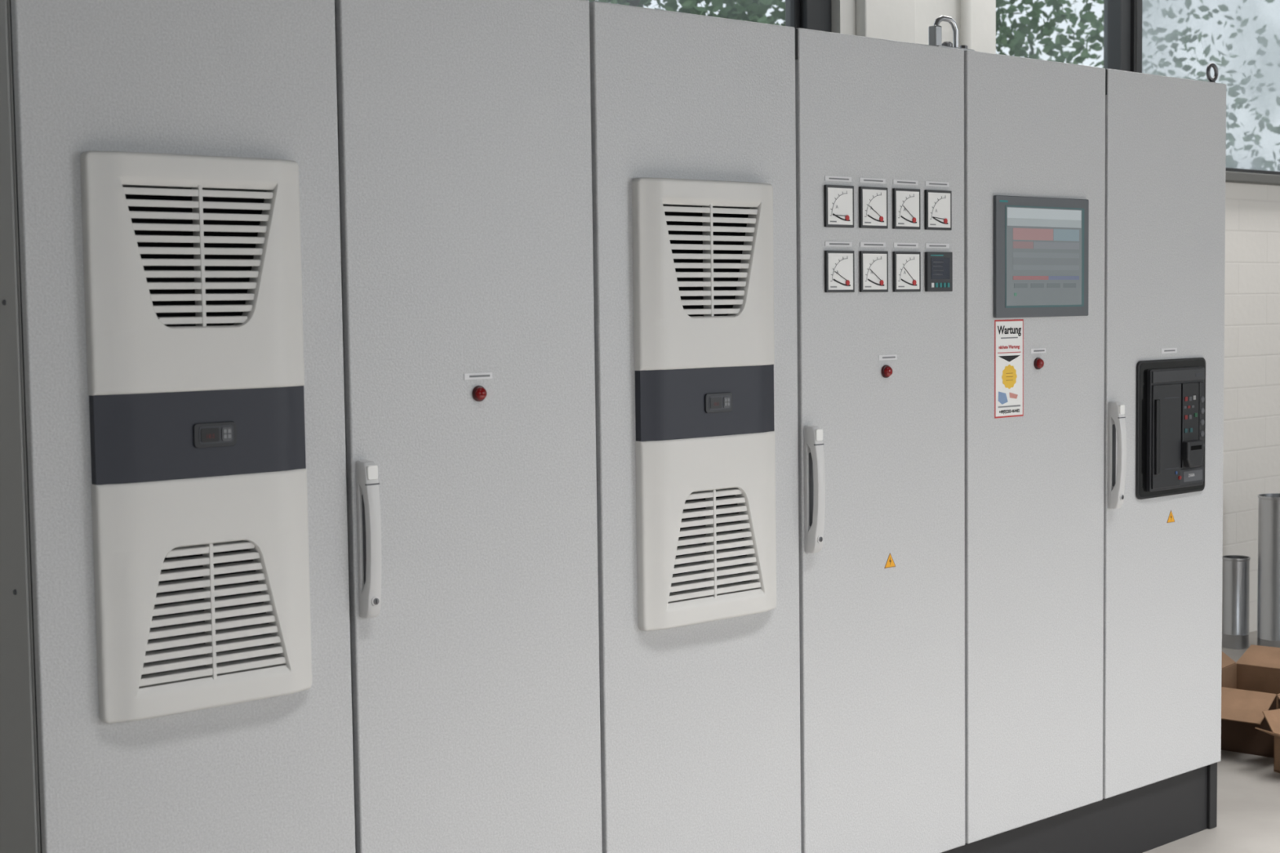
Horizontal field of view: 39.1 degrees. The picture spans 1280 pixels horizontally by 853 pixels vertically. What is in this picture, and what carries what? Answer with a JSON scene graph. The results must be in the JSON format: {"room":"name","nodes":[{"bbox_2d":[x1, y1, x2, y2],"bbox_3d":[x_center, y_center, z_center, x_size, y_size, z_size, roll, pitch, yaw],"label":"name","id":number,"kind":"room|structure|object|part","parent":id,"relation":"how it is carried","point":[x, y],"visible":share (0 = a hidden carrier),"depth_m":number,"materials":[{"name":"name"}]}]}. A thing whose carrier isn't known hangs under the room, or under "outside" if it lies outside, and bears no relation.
{"room":"electrical control room","nodes":[
{"label":"electrical control room","id":0,"kind":"room"},
{"bbox_2d":[831,0,995,53],"bbox_3d":[0.972,-1.751,6.843,0.900,1.490,0.250,-4,5,-41],"label":"wall","id":1,"kind":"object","parent":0,"point":[843,11],"visible":0.02,"depth_m":6.85,"materials":[{"name":"grey paint"}]},
{"bbox_2d":[800,0,831,31],"bbox_3d":[0.614,-1.741,6.469,0.130,1.450,0.080,-4,5,-41],"label":"frame","id":2,"kind":"object","parent":1,"relation":"attached to","point":[815,15],"visible":0.02,"depth_m":6.45,"materials":[{"name":"grey metal"}]},
{"bbox_2d":[785,0,800,28],"bbox_3d":[0.544,-1.737,6.428,0.030,1.450,0.050,-4,5,-41],"label":"frame","id":3,"kind":"object","parent":2,"relation":"attached to","point":[793,7],"visible":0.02,"depth_m":6.43,"materials":[{"name":"black plastic"}]},
{"bbox_2d":[1143,631,1279,852],"bbox_3d":[2.698,1.406,3.005,13.900,0.120,8.550,-4,5,-41],"label":"floor","id":4,"kind":"structure","parent":0,"point":[1248,786],"depth_m":5.57,"materials":[{"name":"concrete"}]},
{"bbox_2d":[0,0,355,852],"bbox_3d":[-0.959,0.269,3.357,0.607,2.200,0.600,-4,5,-41],"label":"tall cabinet","id":5,"kind":"object","parent":4,"relation":"on","point":[240,78],"visible":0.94,"depth_m":3.04,"materials":[{"name":"grey metal"}]},
{"bbox_3d":[-1.191,0.185,3.162,0.004,1.980,0.560,-4,5,-41],"label":"panel","id":6,"kind":"part","parent":5,"relation":"part of","materials":[{"name":"grey metal"}]},
{"bbox_2d":[80,151,311,724],"bbox_3d":[-0.750,0.013,3.102,0.400,0.951,0.039,-4,5,-41],"label":"air conditioner","id":7,"kind":"object","parent":5,"relation":"attached to","point":[193,277],"visible":1,"depth_m":3.08,"materials":[{"name":"white plastic"}]},
{"bbox_2d":[122,185,266,326],"bbox_3d":[-0.765,-0.297,3.094,0.290,0.256,0.001,-4,5,-41],"label":"grille","id":8,"kind":"object","parent":7,"relation":"attached to","point":[127,196],"depth_m":3.09,"materials":[{"name":"white plastic"}]},
{"bbox_2d":[141,548,276,675],"bbox_3d":[-0.757,0.324,3.136,0.290,0.252,0.001,-4,5,-41],"label":"grille","id":9,"kind":"object","parent":7,"relation":"attached to","point":[166,559],"depth_m":3.13,"materials":[{"name":"white plastic"}]},
{"bbox_2d":[334,0,602,852],"bbox_3d":[-0.491,0.237,3.738,0.600,2.200,0.644,-4,5,-41],"label":"tall cabinet","id":10,"kind":"object","parent":4,"relation":"on","point":[464,148],"depth_m":3.50,"materials":[{"name":"grey metal"}]},
{"bbox_3d":[-0.510,0.209,3.342,0.028,0.294,0.010,-4,5,-41],"label":"plate","id":11,"kind":"part","parent":10,"relation":"part of","materials":[{"name":"grey metal"}]},
{"bbox_3d":[-0.499,0.210,3.329,0.030,0.294,0.044,-4,5,-41],"label":"cabinet door handle","id":12,"kind":"part","parent":10,"relation":"part of","materials":[{"name":"white plastic"}]},
{"bbox_2d":[463,372,492,401],"bbox_3d":[-0.310,-0.076,3.499,0.067,0.056,0.016,-4,5,-41],"label":"lamp","id":13,"kind":"object","parent":10,"relation":"attached to","point":[479,393],"visible":1,"depth_m":3.50,"materials":[{"name":"red plastic"}]},
{"bbox_3d":[-0.315,-0.098,3.503,0.067,0.012,0.002,-4,5,-41],"label":"name plate","id":14,"kind":"part","parent":13,"relation":"part of","materials":[{"name":"white plastic"}]},
{"bbox_2d":[469,374,489,377],"bbox_3d":[-0.312,-0.098,3.504,0.049,0.004,0.001,-4,5,-41],"label":"print","id":15,"kind":"object","parent":13,"relation":"on","point":[470,375],"depth_m":3.50,"materials":[{"name":"grey"}]},
{"bbox_2d":[589,0,800,852],"bbox_3d":[-0.055,0.204,4.149,0.600,2.200,0.600,-4,5,-41],"label":"tall cabinet","id":16,"kind":"object","parent":4,"relation":"on","point":[700,723],"visible":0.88,"depth_m":3.88,"materials":[{"name":"grey metal"}]},
{"bbox_2d":[631,177,776,631],"bbox_3d":[0.152,-0.053,3.891,0.400,0.951,0.039,-4,5,-41],"label":"air conditioner","id":17,"kind":"object","parent":16,"relation":"attached to","point":[703,251],"visible":1,"depth_m":3.87,"materials":[{"name":"white plastic"}]},
{"bbox_2d":[662,204,750,316],"bbox_3d":[0.136,-0.362,3.884,0.290,0.256,0.001,-4,5,-41],"label":"grille","id":18,"kind":"object","parent":17,"relation":"attached to","point":[667,213],"depth_m":3.88,"materials":[{"name":"white plastic"}]},
{"bbox_2d":[670,494,751,593],"bbox_3d":[0.144,0.258,3.925,0.290,0.252,0.001,-4,5,-41],"label":"grille","id":19,"kind":"object","parent":17,"relation":"attached to","point":[734,495],"depth_m":3.92,"materials":[{"name":"white plastic"}]},
{"bbox_2d":[795,15,974,852],"bbox_3d":[0.428,0.129,4.540,0.660,2.283,0.644,-4,5,-41],"label":"tall cabinet","id":20,"kind":"object","parent":4,"relation":"on","point":[882,651],"depth_m":4.30,"materials":[{"name":"grey metal"}]},
{"bbox_3d":[0.390,0.144,4.130,0.028,0.294,0.010,-4,5,-41],"label":"plate","id":21,"kind":"part","parent":20,"relation":"part of","materials":[{"name":"grey metal"}]},
{"bbox_3d":[0.401,0.144,4.117,0.030,0.294,0.044,-4,5,-41],"label":"cabinet door handle","id":22,"kind":"part","parent":20,"relation":"part of","materials":[{"name":"white plastic"}]},
{"bbox_2d":[823,175,853,227],"bbox_3d":[0.461,-0.519,4.157,0.096,0.117,0.009,-4,5,-41],"label":"meter","id":23,"kind":"object","parent":20,"relation":"attached to","point":[838,200],"visible":1,"depth_m":4.15,"materials":[{"name":"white plastic"}]},
{"bbox_3d":[0.458,-0.572,4.156,0.090,0.011,0.002,-4,5,-41],"label":"name plate","id":24,"kind":"part","parent":23,"relation":"part of","materials":[{"name":"white plastic"}]},
{"bbox_2d":[829,177,848,180],"bbox_3d":[0.460,-0.572,4.157,0.068,0.004,0.001,-4,5,-41],"label":"print","id":25,"kind":"object","parent":23,"relation":"on","point":[830,179],"depth_m":4.16,"materials":[{"name":"grey"}]},
{"bbox_2d":[824,241,854,292],"bbox_3d":[0.463,-0.369,4.167,0.096,0.117,0.009,-4,5,-41],"label":"meter","id":26,"kind":"object","parent":20,"relation":"attached to","point":[839,265],"visible":1,"depth_m":4.16,"materials":[{"name":"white plastic"}]},
{"bbox_3d":[0.460,-0.422,4.166,0.090,0.011,0.002,-4,5,-41],"label":"name plate","id":27,"kind":"part","parent":26,"relation":"part of","materials":[{"name":"white plastic"}]},
{"bbox_2d":[829,243,849,244],"bbox_3d":[0.462,-0.422,4.167,0.068,0.004,0.001,-4,5,-41],"label":"print","id":28,"kind":"object","parent":26,"relation":"on","point":[829,243],"depth_m":4.17,"materials":[{"name":"grey"}]},
{"bbox_2d":[858,177,888,228],"bbox_3d":[0.550,-0.525,4.235,0.096,0.117,0.009,-4,5,-41],"label":"meter","id":29,"kind":"object","parent":20,"relation":"attached to","point":[873,201],"visible":1,"depth_m":4.23,"materials":[{"name":"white plastic"}]},
{"bbox_3d":[0.547,-0.579,4.234,0.090,0.011,0.002,-4,5,-41],"label":"name plate","id":30,"kind":"part","parent":29,"relation":"part of","materials":[{"name":"white plastic"}]},
{"bbox_2d":[863,179,883,182],"bbox_3d":[0.549,-0.578,4.235,0.068,0.004,0.001,-4,5,-41],"label":"print","id":31,"kind":"object","parent":29,"relation":"on","point":[864,180],"depth_m":4.24,"materials":[{"name":"grey"}]},
{"bbox_2d":[858,241,888,292],"bbox_3d":[0.552,-0.376,4.245,0.096,0.117,0.009,-4,5,-41],"label":"meter","id":32,"kind":"object","parent":20,"relation":"attached to","point":[873,265],"visible":1,"depth_m":4.24,"materials":[{"name":"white plastic"}]},
{"bbox_3d":[0.549,-0.429,4.244,0.090,0.011,0.002,-4,5,-41],"label":"name plate","id":33,"kind":"part","parent":32,"relation":"part of","materials":[{"name":"white plastic"}]},
{"bbox_2d":[863,244,883,245],"bbox_3d":[0.551,-0.429,4.245,0.068,0.004,0.001,-4,5,-41],"label":"print","id":34,"kind":"object","parent":32,"relation":"on","point":[864,244],"depth_m":4.24,"materials":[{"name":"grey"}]},
{"bbox_2d":[878,354,897,377],"bbox_3d":[0.596,-0.143,4.292,0.065,0.054,0.016,-4,5,-41],"label":"lamp","id":35,"kind":"object","parent":20,"relation":"attached to","point":[886,371],"visible":1,"depth_m":4.28,"materials":[{"name":"red plastic"}]},
{"bbox_3d":[0.591,-0.165,4.296,0.065,0.012,0.002,-4,5,-41],"label":"name plate","id":36,"kind":"part","parent":35,"relation":"part of","materials":[{"name":"white plastic"}]},
{"bbox_2d":[882,356,895,358],"bbox_3d":[0.594,-0.165,4.298,0.047,0.004,0.001,-4,5,-41],"label":"print","id":37,"kind":"object","parent":35,"relation":"on","point":[882,357],"depth_m":4.30,"materials":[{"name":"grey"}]},
{"bbox_2d":[884,552,895,568],"bbox_3d":[0.602,0.322,4.332,0.042,0.036,0.001,-4,5,-41],"label":"warning sticker","id":38,"kind":"object","parent":20,"relation":"attached to","point":[890,562],"visible":1,"depth_m":4.33,"materials":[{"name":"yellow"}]},
{"bbox_2d":[892,179,920,229],"bbox_3d":[0.640,-0.532,4.313,0.096,0.117,0.009,-4,5,-41],"label":"meter","id":39,"kind":"object","parent":20,"relation":"attached to","point":[906,202],"visible":1,"depth_m":4.31,"materials":[{"name":"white plastic"}]},
{"bbox_3d":[0.636,-0.585,4.312,0.090,0.011,0.002,-4,5,-41],"label":"name plate","id":40,"kind":"part","parent":39,"relation":"part of","materials":[{"name":"white plastic"}]},
{"bbox_2d":[897,181,915,183],"bbox_3d":[0.638,-0.585,4.313,0.068,0.004,0.001,-4,5,-41],"label":"print","id":41,"kind":"object","parent":39,"relation":"on","point":[898,182],"depth_m":4.31,"materials":[{"name":"grey"}]},
{"bbox_2d":[893,242,920,292],"bbox_3d":[0.642,-0.382,4.323,0.096,0.117,0.009,-4,5,-41],"label":"meter","id":42,"kind":"object","parent":20,"relation":"attached to","point":[906,264],"visible":1,"depth_m":4.32,"materials":[{"name":"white plastic"}]},
{"bbox_3d":[0.638,-0.435,4.322,0.090,0.011,0.002,-4,5,-41],"label":"name plate","id":43,"kind":"part","parent":42,"relation":"part of","materials":[{"name":"white plastic"}]},
{"bbox_2d":[897,244,915,246],"bbox_3d":[0.640,-0.435,4.323,0.068,0.004,0.001,-4,5,-41],"label":"print","id":44,"kind":"object","parent":42,"relation":"on","point":[898,245],"depth_m":4.32,"materials":[{"name":"grey"}]},
{"bbox_3d":[0.724,-0.955,4.417,0.025,0.055,0.024,-4,5,-41],"label":"plate","id":45,"kind":"part","parent":20,"relation":"part of","materials":[{"name":"silver metal"}]},
{"bbox_2d":[924,181,951,230],"bbox_3d":[0.728,-0.538,4.391,0.096,0.117,0.009,-4,5,-41],"label":"meter","id":46,"kind":"object","parent":20,"relation":"attached to","point":[938,203],"visible":1,"depth_m":4.39,"materials":[{"name":"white plastic"}]},
{"bbox_3d":[0.725,-0.591,4.390,0.090,0.011,0.002,-4,5,-41],"label":"name plate","id":47,"kind":"part","parent":46,"relation":"part of","materials":[{"name":"white plastic"}]},
{"bbox_2d":[928,182,946,185],"bbox_3d":[0.727,-0.591,4.391,0.068,0.004,0.001,-4,5,-41],"label":"print","id":48,"kind":"object","parent":46,"relation":"on","point":[930,184],"depth_m":4.39,"materials":[{"name":"grey"}]},
{"bbox_2d":[924,243,952,291],"bbox_3d":[0.731,-0.389,4.400,0.096,0.117,0.011,-4,5,-41],"label":"meter","id":49,"kind":"object","parent":20,"relation":"attached to","point":[938,265],"visible":1,"depth_m":4.39,"materials":[{"name":"grey plastic"}]},
{"bbox_2d":[928,244,946,246],"bbox_3d":[0.727,-0.442,4.400,0.064,0.004,0.001,-4,5,-41],"label":"print","id":50,"kind":"object","parent":49,"relation":"on","point":[929,245],"depth_m":4.40,"materials":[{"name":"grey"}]},
{"bbox_3d":[0.727,-0.442,4.400,0.090,0.011,0.002,-4,5,-41],"label":"name plate","id":51,"kind":"part","parent":49,"relation":"part of","materials":[{"name":"white plastic"}]},
{"bbox_3d":[0.766,-0.971,4.457,0.143,0.086,0.045,-4,5,-41],"label":"lifting eye bracket","id":52,"kind":"part","parent":20,"relation":"part of","materials":[{"name":"silver metal"}]},
{"bbox_2d":[960,49,1105,852],"bbox_3d":[0.850,0.139,4.934,0.600,2.200,0.611,-4,5,-41],"label":"tall cabinet","id":53,"kind":"object","parent":4,"relation":"on","point":[1033,127],"depth_m":4.70,"materials":[{"name":"grey metal"}]},
{"bbox_2d":[994,319,1023,418],"bbox_3d":[0.945,-0.148,4.608,0.119,0.250,0.002,-4,5,-41],"label":"sticker","id":54,"kind":"object","parent":53,"relation":"attached to","point":[1008,334],"visible":1,"depth_m":4.61,"materials":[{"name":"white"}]},
{"bbox_2d":[998,391,1008,404],"bbox_3d":[0.927,-0.073,4.596,0.040,0.034,0.001,-4,5,-41],"label":"picture","id":55,"kind":"object","parent":54,"relation":"on","point":[1002,396],"depth_m":4.60,"materials":[{"name":"blue paper"}]},
{"bbox_2d":[998,404,1020,408],"bbox_3d":[0.947,-0.052,4.614,0.092,0.004,0.001,-4,5,-41],"label":"print","id":56,"kind":"object","parent":54,"relation":"attached to","point":[999,406],"depth_m":4.61,"materials":[{"name":"grey paper"}]},
{"bbox_2d":[1008,392,1017,398],"bbox_3d":[0.959,-0.080,4.624,0.035,0.018,0.001,-4,5,-41],"label":"picture","id":57,"kind":"object","parent":54,"relation":"on","point":[1011,395],"depth_m":4.62,"materials":[{"name":"red paper"}]},
{"bbox_2d":[1030,348,1045,369],"bbox_3d":[1.042,-0.176,4.682,0.064,0.054,0.016,-4,5,-41],"label":"lamp","id":58,"kind":"object","parent":53,"relation":"attached to","point":[1038,362],"visible":1,"depth_m":4.68,"materials":[{"name":"red plastic"}]},
{"bbox_3d":[1.036,-0.197,4.686,0.064,0.012,0.002,-4,5,-41],"label":"name plate","id":59,"kind":"part","parent":58,"relation":"part of","materials":[{"name":"white plastic"}]},
{"bbox_3d":[1.045,-0.440,4.674,0.398,0.309,0.011,-4,5,-41],"label":"touchscreen panel","id":60,"kind":"part","parent":53,"relation":"part of","materials":[{"name":"grey plastic"}]},
{"bbox_2d":[1097,68,1226,852],"bbox_3d":[1.311,0.107,5.316,0.609,2.200,0.644,-4,5,-41],"label":"tall cabinet","id":61,"kind":"object","parent":4,"relation":"on","point":[1166,136],"depth_m":5.09,"materials":[{"name":"grey metal"}]},
{"bbox_3d":[1.290,0.079,4.919,0.028,0.294,0.010,-4,5,-41],"label":"plate","id":62,"kind":"part","parent":61,"relation":"part of","materials":[{"name":"grey metal"}]},
{"bbox_3d":[1.302,0.079,4.906,0.030,0.294,0.044,-4,5,-41],"label":"cabinet door handle","id":63,"kind":"part","parent":61,"relation":"part of","materials":[{"name":"white plastic"}]},
{"bbox_2d":[1135,347,1205,499],"bbox_3d":[1.520,-0.012,5.092,0.344,0.418,0.046,-4,5,-41],"label":"circuit breaker","id":64,"kind":"object","parent":61,"relation":"attached to","point":[1171,442],"visible":1,"depth_m":5.07,"materials":[{"name":"black plastic"}]},
{"bbox_3d":[1.441,0.030,5.019,0.019,0.210,0.014,-4,5,-41],"label":"vent handle","id":65,"kind":"part","parent":64,"relation":"part of","materials":[{"name":"black plastic"}]},
{"bbox_3d":[1.478,0.026,5.059,0.140,0.290,0.008,-4,5,-41],"label":"plate","id":66,"kind":"part","parent":64,"relation":"part of","materials":[{"name":"black plastic"}]},
{"bbox_3d":[1.567,-0.005,5.134,0.084,0.240,0.009,-4,5,-41],"label":"plate","id":67,"kind":"part","parent":64,"relation":"part of","materials":[{"name":"black plastic"}]},
{"bbox_3d":[1.567,0.142,5.144,0.152,0.042,0.006,-4,5,-41],"label":"plate","id":68,"kind":"part","parent":64,"relation":"part of","materials":[{"name":"grey"}]},
{"bbox_3d":[1.582,0.141,5.152,0.097,0.030,0.002,-4,5,-41],"label":"name plate","id":69,"kind":"part","parent":64,"relation":"part of","materials":[{"name":"grey plastic"}]},
{"bbox_3d":[1.575,0.078,5.132,0.084,0.075,0.025,-4,5,-41],"label":"lever","id":70,"kind":"part","parent":64,"relation":"part of","materials":[{"name":"black plastic"}]},
{"bbox_2d":[1166,510,1174,523],"bbox_3d":[1.513,0.256,5.130,0.042,0.036,0.001,-4,5,-41],"label":"warning sticker","id":71,"kind":"object","parent":61,"relation":"attached to","point":[1171,519],"visible":1,"depth_m":5.13,"materials":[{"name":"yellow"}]},
{"bbox_2d":[1205,62,1217,82],"bbox_3d":[1.664,-1.025,5.235,0.050,0.065,0.034,-2,4,-11],"label":"bolt","id":72,"kind":"object","parent":61,"relation":"on","point":[1213,65],"visible":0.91,"depth_m":5.23,"materials":[{"name":"silver metal"}]},
{"bbox_2d":[1222,555,1250,648],"bbox_3d":[2.696,0.794,8.148,0.122,0.410,0.122,-4,5,-41],"label":"duct pipe","id":73,"kind":"object","parent":4,"relation":"on","point":[1236,568],"visible":0.95,"depth_m":8.10,"materials":[{"name":"grey metal"}]},
{"bbox_2d":[1221,644,1279,757],"bbox_3d":[2.198,0.964,6.450,0.569,0.314,0.736,2,5,40],"label":"cardboard box","id":74,"kind":"object","parent":4,"relation":"on","point":[1251,685],"visible":0.49,"depth_m":6.27,"materials":[{"name":"brown cardboard"}]},
{"bbox_2d":[1255,709,1279,773],"bbox_3d":[2.279,1.056,5.960,0.433,0.193,0.324,-2,4,-24],"label":"cardboard box","id":75,"kind":"object","parent":4,"relation":"on","point":[1272,717],"visible":1,"depth_m":6.01,"materials":[{"name":"brown cardboard"}]},
{"bbox_2d":[1257,493,1279,648],"bbox_3d":[2.846,0.656,8.018,0.186,0.700,0.186,-4,5,-41],"label":"duct pipe","id":76,"kind":"object","parent":4,"relation":"on","point":[1268,504],"visible":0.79,"depth_m":7.96,"materials":[{"name":"grey metal"}]},
{"bbox_2d":[1222,182,1279,632],"bbox_3d":[-0.056,0.121,6.043,13.500,2.110,0.250,-4,5,-41],"label":"wall","id":77,"kind":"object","parent":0,"point":[1251,364],"visible":0.02,"depth_m":8.42,"materials":[{"name":"paint"}]},
{"bbox_2d":[855,0,915,43],"bbox_3d":[0.908,-0.979,6.630,0.280,4.200,0.050,-4,5,-41],"label":"trim","id":78,"kind":"structure","parent":77,"relation":"attached to","point":[890,20],"depth_m":6.56,"materials":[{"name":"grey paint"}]},
{"bbox_2d":[960,0,972,48],"bbox_3d":[1.257,-1.004,6.929,0.044,4.200,0.044,-4,5,-41],"label":"conduit","id":79,"kind":"object","parent":77,"relation":"attached to","point":[966,5],"visible":0.02,"depth_m":6.88,"materials":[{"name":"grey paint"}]},
{"bbox_2d":[1225,170,1279,185],"bbox_3d":[2.592,-1.137,8.236,3.340,0.045,0.250,-4,5,-41],"label":"sill","id":80,"kind":"structure","parent":77,"relation":"on","point":[1230,176],"depth_m":8.27,"materials":[{"name":"grey"}]},
{"bbox_2d":[1103,0,1142,72],"bbox_3d":[2.079,-1.847,7.745,0.160,1.450,0.090,-4,5,-41],"label":"mullion","id":81,"kind":"object","parent":80,"relation":"on","point":[1117,13],"visible":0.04,"depth_m":7.70,"materials":[{"name":"grey metal"}]},
{"bbox_2d":[1130,0,1137,72],"bbox_3d":[2.112,-1.844,7.707,0.024,1.450,0.030,-4,5,-41],"label":"rib","id":82,"kind":"object","parent":81,"relation":"attached to","point":[1133,2],"depth_m":7.71,"materials":[{"name":"black metal"}]},
{"bbox_2d":[1225,167,1279,174],"bbox_3d":[2.582,-1.175,8.244,3.300,0.030,0.060,-4,5,-41],"label":"frame","id":83,"kind":"object","parent":80,"relation":"on","point":[1228,169],"visible":0.02,"depth_m":8.46,"materials":[{"name":"grey metal"}]},
{"bbox_2d":[1142,0,1279,169],"bbox_3d":[2.969,-1.908,8.547,2.220,1.400,0.004,-4,5,-41],"label":"pane","id":84,"kind":"object","parent":83,"relation":"attached to","point":[1259,86],"visible":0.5,"depth_m":8.55,"materials":[{"name":"clear glass"}]},
{"label":"outside","id":85,"kind":"structure","parent":0,"visible":0},
{"bbox_3d":[-3.963,0.299,21.543,40.000,0.180,28.150,-4,5,-41],"label":"ground","id":86,"kind":"structure","parent":85,"visible":0},
{"bbox_2d":[588,0,785,26],"bbox_3d":[-0.153,-1.963,11.075,4.064,5.635,3.375,-2,4,-16],"label":"tree","id":87,"kind":"object","parent":86,"relation":"on","point":[753,8],"visible":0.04,"depth_m":10.72,"materials":[{"name":"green plant"}]},
{"bbox_2d":[663,0,1191,66],"bbox_3d":[2.177,-1.922,13.286,3.298,5.194,4.604,3,5,43],"label":"tree","id":88,"kind":"object","parent":86,"relation":"on","point":[1020,34],"visible":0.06,"depth_m":13.21,"materials":[{"name":"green plant"}]},
{"bbox_2d":[995,0,1279,171],"bbox_3d":[4.422,-2.055,15.512,4.642,5.099,2.749,-4,5,-41],"label":"tree","id":89,"kind":"object","parent":86,"relation":"on","point":[1095,35],"visible":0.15,"depth_m":15.69,"materials":[{"name":"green plant"}]}
]}

